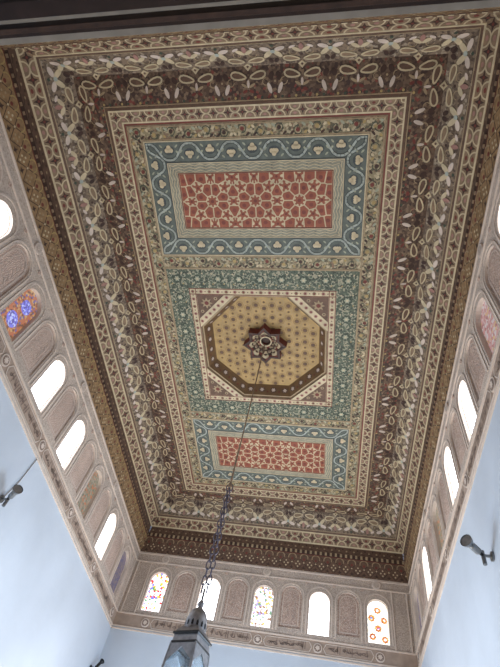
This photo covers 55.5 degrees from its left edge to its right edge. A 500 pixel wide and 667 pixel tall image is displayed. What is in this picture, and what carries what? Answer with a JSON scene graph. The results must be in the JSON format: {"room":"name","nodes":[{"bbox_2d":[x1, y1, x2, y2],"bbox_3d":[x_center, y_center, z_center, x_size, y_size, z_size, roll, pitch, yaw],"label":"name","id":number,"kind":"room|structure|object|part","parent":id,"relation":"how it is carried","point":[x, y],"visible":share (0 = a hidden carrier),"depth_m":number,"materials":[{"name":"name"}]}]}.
{"room":"palace hall","nodes":[
{"label":"palace hall","id":0,"kind":"room"},
{"bbox_2d":[0,114,140,666],"bbox_3d":[-3.609,2.780,5.115,0.378,7.430,10.803,2,-57,10],"label":"wall","id":1,"kind":"structure","parent":0,"point":[59,606],"depth_m":7.12,"materials":[{"name":"white paint"}]},
{"bbox_2d":[0,201,9,236],"bbox_3d":[-3.225,-1.353,5.842,0.014,0.852,0.462,2,-57,10],"label":"window","id":2,"kind":"structure","parent":1,"relation":"in","point":[4,216],"depth_m":6.13,"materials":[{"name":"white glass"}]},
{"bbox_2d":[0,484,22,506],"bbox_3d":[-3.104,2.084,6.114,0.370,0.215,0.134,-29,-67,26],"label":"wall spotlight","id":3,"kind":"object","parent":1,"relation":"attached to","point":[17,489],"visible":1,"depth_m":6.09,"materials":[{"name":"grey metal"}]},
{"bbox_3d":[-3.172,2.164,6.141,0.102,0.150,0.044,2,-57,10],"label":"bracket arm","id":4,"kind":"part","parent":3,"relation":"part of","materials":[{"name":"grey metal"}]},
{"bbox_2d":[1,289,38,339],"bbox_3d":[-3.145,-0.304,6.517,0.014,0.852,0.462,2,-57,10],"label":"window","id":5,"kind":"structure","parent":1,"relation":"in","point":[20,312],"depth_m":6.53,"materials":[{"name":"multicoloured glass"}]},
{"bbox_2d":[5,459,36,495],"bbox_3d":[-3.155,1.980,6.545,0.010,0.765,0.122,2,-57,10],"label":"power cable","id":6,"kind":"object","parent":1,"relation":"attached to","point":[36,459],"visible":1,"depth_m":6.62,"materials":[{"name":"grey plastic"}]},
{"bbox_2d":[31,361,62,409],"bbox_3d":[-3.064,0.744,7.193,0.014,0.852,0.462,2,-57,10],"label":"window","id":7,"kind":"structure","parent":1,"relation":"in","point":[49,382],"depth_m":7.21,"materials":[{"name":"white glass"}]},
{"bbox_2d":[56,420,82,467],"bbox_3d":[-2.984,1.793,7.868,0.014,0.852,0.462,2,-57,10],"label":"window","id":8,"kind":"structure","parent":1,"relation":"in","point":[66,449],"depth_m":7.89,"materials":[{"name":"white glass"}]},
{"bbox_2d":[0,48,150,550],"bbox_3d":[-2.751,0.658,8.445,0.073,0.641,9.953,2,-57,10],"label":"crown molding","id":9,"kind":"structure","parent":1,"relation":"attached to","point":[16,112],"depth_m":7.34,"materials":[{"name":"paint"}]},
{"bbox_2d":[77,471,99,515],"bbox_3d":[-2.903,2.842,8.544,0.014,0.852,0.462,2,-57,10],"label":"window","id":10,"kind":"structure","parent":1,"relation":"in","point":[91,488],"depth_m":8.58,"materials":[{"name":"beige glass"}]},
{"bbox_2d":[90,658,103,666],"bbox_3d":[-2.833,6.130,8.777,0.235,0.256,0.106,37,-58,-14],"label":"wall spotlight","id":11,"kind":"object","parent":1,"relation":"attached to","point":[101,659],"visible":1,"depth_m":8.80,"materials":[{"name":"black metal"}]},
{"bbox_2d":[95,514,113,557],"bbox_3d":[-2.822,3.890,9.219,0.014,0.852,0.462,2,-57,10],"label":"window","id":12,"kind":"structure","parent":1,"relation":"in","point":[105,534],"depth_m":9.26,"materials":[{"name":"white glass"}]},
{"bbox_2d":[110,551,126,592],"bbox_3d":[-2.742,4.939,9.895,0.014,0.852,0.462,2,-57,10],"label":"window","id":13,"kind":"structure","parent":1,"relation":"in","point":[122,563],"depth_m":9.93,"materials":[{"name":"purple glass"}]},
{"bbox_2d":[15,11,499,553],"bbox_3d":[0.234,0.378,8.525,5.804,0.770,9.853,2,-57,10],"label":"ceiling","id":14,"kind":"structure","parent":0,"point":[347,245],"depth_m":7.46,"materials":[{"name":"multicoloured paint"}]},
{"bbox_3d":[0.080,-1.998,7.160,2.302,0.008,0.866,2,-57,10],"label":"red star panel","id":15,"kind":"part","parent":14,"relation":"part of","materials":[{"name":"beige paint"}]},
{"bbox_3d":[0.258,0.315,8.649,2.514,0.011,2.514,2,-57,10],"label":"square strapwork frame","id":16,"kind":"part","parent":14,"relation":"part of","materials":[{"name":"beige paint"}]},
{"bbox_2d":[243,323,286,363],"bbox_3d":[0.286,0.174,8.781,0.739,0.220,0.739,-18,-62,21],"label":"rosette","id":17,"kind":"object","parent":14,"relation":"attached to","point":[271,338],"visible":1,"depth_m":8.76,"materials":[{"name":"red paint"}]},
{"bbox_2d":[161,345,264,666],"bbox_3d":[-0.208,1.804,6.421,0.370,5.850,0.370,-16,-61,20],"label":"hanging lantern","id":18,"kind":"object","parent":17,"relation":"hanging from","point":[189,646],"visible":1,"depth_m":4.58,"materials":[{"name":"grey metal"}]},
{"bbox_3d":[-0.814,3.075,4.350,0.064,0.482,0.019,23,-56,-4],"label":"corner post","id":19,"kind":"part","parent":18,"relation":"part of","materials":[{"name":"grey metal"}]},
{"bbox_3d":[-0.673,3.041,4.300,0.327,0.440,0.029,-16,-61,20],"label":"glass pane","id":20,"kind":"part","parent":18,"relation":"part of","materials":[{"name":"blue"}]},
{"bbox_3d":[-0.676,3.036,4.297,0.336,0.460,0.040,-16,-61,20],"label":"frame","id":21,"kind":"part","parent":18,"relation":"part of","materials":[{"name":"grey metal"}]},
{"bbox_3d":[-0.575,3.027,4.566,0.286,0.025,0.286,-16,-61,20],"label":"collar moulding","id":22,"kind":"part","parent":18,"relation":"part of","materials":[{"name":"black metal"}]},
{"bbox_3d":[-0.537,2.998,4.244,0.019,0.482,0.064,23,-56,-4],"label":"corner post","id":23,"kind":"part","parent":18,"relation":"part of","materials":[{"name":"grey metal"}]},
{"bbox_3d":[-0.482,3.122,4.315,0.029,0.440,0.327,-16,-61,20],"label":"glass pane","id":24,"kind":"part","parent":18,"relation":"part of","materials":[{"name":"blue"}]},
{"bbox_3d":[-0.476,3.120,4.313,0.040,0.460,0.336,-16,-61,20],"label":"frame","id":25,"kind":"part","parent":18,"relation":"part of","materials":[{"name":"grey metal"}]},
{"bbox_3d":[-0.372,2.350,5.593,0.118,1.444,0.056,-16,-61,20],"label":"double chain","id":26,"kind":"part","parent":18,"relation":"part of","materials":[{"name":"grey metal"}]},
{"bbox_3d":[0.003,1.103,7.484,0.048,3.270,0.048,4,-56,9],"label":"suspension rod","id":27,"kind":"part","parent":18,"relation":"part of","materials":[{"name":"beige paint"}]},
{"bbox_3d":[0.433,2.590,10.116,2.302,0.008,0.909,2,-57,10],"label":"red star panel","id":28,"kind":"part","parent":14,"relation":"part of","materials":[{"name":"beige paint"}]},
{"bbox_2d":[97,552,417,666],"bbox_3d":[-0.208,7.262,7.397,5.904,7.430,0.378,2,-57,10],"label":"wall","id":29,"kind":"structure","parent":0,"point":[137,637],"depth_m":9.47,"materials":[{"name":"white paint"}]},
{"bbox_2d":[141,573,168,611],"bbox_3d":[-1.996,5.513,10.125,0.422,0.852,0.014,2,-57,10],"label":"window","id":30,"kind":"structure","parent":29,"relation":"in","point":[158,584],"depth_m":10.11,"materials":[{"name":"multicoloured glass"}]},
{"bbox_2d":[196,580,219,619],"bbox_3d":[-0.868,5.553,9.929,0.422,0.852,0.014,2,-57,10],"label":"window","id":31,"kind":"structure","parent":29,"relation":"in","point":[210,599],"depth_m":9.94,"materials":[{"name":"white glass"}]},
{"bbox_2d":[250,586,273,627],"bbox_3d":[0.259,5.593,9.732,0.422,0.852,0.014,2,-57,10],"label":"window","id":32,"kind":"structure","parent":29,"relation":"in","point":[261,613],"depth_m":9.72,"materials":[{"name":"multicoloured glass"}]},
{"bbox_2d":[141,527,407,583],"bbox_3d":[0.437,4.903,10.613,5.904,0.641,0.077,2,-57,10],"label":"crown molding","id":33,"kind":"structure","parent":29,"relation":"attached to","point":[348,562],"depth_m":10.56,"materials":[{"name":"brown paint"}]},
{"bbox_3d":[0.484,4.760,10.795,5.800,0.170,0.013,2,-57,10],"label":"cornice moulding","id":34,"kind":"part","parent":33,"relation":"part of","materials":[{"name":"brown paint"}]},
{"bbox_2d":[308,593,329,636],"bbox_3d":[1.386,5.633,9.535,0.422,0.852,0.014,2,-57,10],"label":"window","id":35,"kind":"structure","parent":29,"relation":"in","point":[319,604],"depth_m":9.52,"materials":[{"name":"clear glass"}]},
{"bbox_3d":[1.386,5.633,9.535,0.422,0.852,0.014,2,-57,10],"label":"frame","id":36,"kind":"part","parent":35,"relation":"part of","materials":[{"name":"glass"}]},
{"bbox_2d":[367,600,389,644],"bbox_3d":[2.513,5.674,9.338,0.422,0.852,0.014,2,-57,10],"label":"window","id":37,"kind":"structure","parent":29,"relation":"in","point":[377,612],"depth_m":9.32,"materials":[{"name":"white glass"}]},
{"bbox_2d":[408,143,499,666],"bbox_3d":[2.521,2.998,4.045,0.378,7.430,10.803,2,-57,10],"label":"wall","id":38,"kind":"structure","parent":0,"point":[460,616],"depth_m":5.91,"materials":[{"name":"white paint"}]},
{"bbox_2d":[416,591,421,631],"bbox_3d":[3.175,5.150,8.862,0.014,0.852,0.462,2,-57,10],"label":"window","id":39,"kind":"structure","parent":38,"relation":"in","point":[420,625],"depth_m":9.00,"materials":[{"name":"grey glass"}]},
{"bbox_3d":[3.182,5.150,8.860,0.001,0.840,0.450,2,-57,10],"label":"pane","id":40,"kind":"part","parent":39,"relation":"part of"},
{"bbox_2d":[425,550,431,592],"bbox_3d":[3.095,4.101,8.186,0.014,0.852,0.462,2,-57,10],"label":"window","id":41,"kind":"structure","parent":38,"relation":"in","point":[426,560],"depth_m":8.31,"materials":[{"name":"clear glass"}]},
{"bbox_2d":[435,504,443,550],"bbox_3d":[3.014,3.052,7.511,0.014,0.852,0.462,2,-57,10],"label":"window","id":42,"kind":"structure","parent":38,"relation":"in","point":[438,525],"depth_m":7.62,"materials":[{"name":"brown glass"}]},
{"bbox_2d":[403,39,499,580],"bbox_3d":[2.989,0.863,7.443,0.073,0.641,9.953,2,-57,10],"label":"crown molding","id":43,"kind":"structure","parent":38,"relation":"attached to","point":[490,138],"depth_m":6.48,"materials":[{"name":"paint"}]},
{"bbox_2d":[447,450,457,498],"bbox_3d":[2.933,2.004,6.835,0.014,0.852,0.462,2,-57,10],"label":"window","id":44,"kind":"structure","parent":38,"relation":"in","point":[451,470],"depth_m":6.94,"materials":[{"name":"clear glass"}]},
{"bbox_2d":[462,382,475,434],"bbox_3d":[2.853,0.955,6.160,0.014,0.852,0.462,2,-57,10],"label":"window","id":45,"kind":"structure","parent":38,"relation":"in","point":[467,405],"depth_m":6.25,"materials":[{"name":"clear glass"}]},
{"bbox_2d":[460,534,494,565],"bbox_3d":[2.387,2.255,4.933,0.399,0.186,0.134,32,-57,-10],"label":"wall spotlight","id":46,"kind":"object","parent":38,"relation":"attached to","point":[466,540],"visible":1,"depth_m":4.93,"materials":[{"name":"grey metal"}]},
{"bbox_3d":[2.467,2.342,4.953,0.102,0.150,0.044,2,-57,10],"label":"bracket arm","id":47,"kind":"part","parent":46,"relation":"part of","materials":[{"name":"grey metal"}]},
{"bbox_3d":[2.529,2.330,4.963,0.017,0.100,0.100,2,-57,10],"label":"wall plate","id":48,"kind":"part","parent":46,"relation":"part of","materials":[{"name":"grey metal"}]},
{"bbox_2d":[480,299,498,354],"bbox_3d":[2.772,-0.094,5.484,0.014,0.852,0.462,2,-57,10],"label":"window","id":49,"kind":"structure","parent":38,"relation":"in","point":[489,328],"depth_m":5.56,"materials":[{"name":"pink glass"}]},
{"bbox_3d":[2.772,-0.094,5.484,0.014,0.852,0.462,2,-57,10],"label":"frame","id":50,"kind":"part","parent":49,"relation":"part of","materials":[{"name":"glass"}]},
{"bbox_3d":[-0.874,-1.400,1.818,5.904,7.430,0.478,2,-57,10],"label":"wall","id":51,"kind":"structure","parent":0,"visible":0},
{"bbox_2d":[0,7,499,49],"bbox_3d":[-0.200,-3.384,5.275,5.904,0.641,0.073,2,-57,10],"label":"crown molding","id":52,"kind":"structure","parent":51,"relation":"attached to","point":[493,9],"depth_m":5.23,"materials":[{"name":"paint"}]},
{"bbox_3d":[-1.198,-2.240,-0.208,6.604,4.900,3.062,2,-57,10],"label":"wall","id":53,"kind":"structure","parent":0,"visible":0},
{"bbox_2d":[0,0,499,44],"bbox_3d":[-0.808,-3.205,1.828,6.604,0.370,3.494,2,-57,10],"label":"beam","id":54,"kind":"structure","parent":53,"relation":"attached to","point":[21,21],"depth_m":2.55,"materials":[{"name":"brown wood"}]}
]}

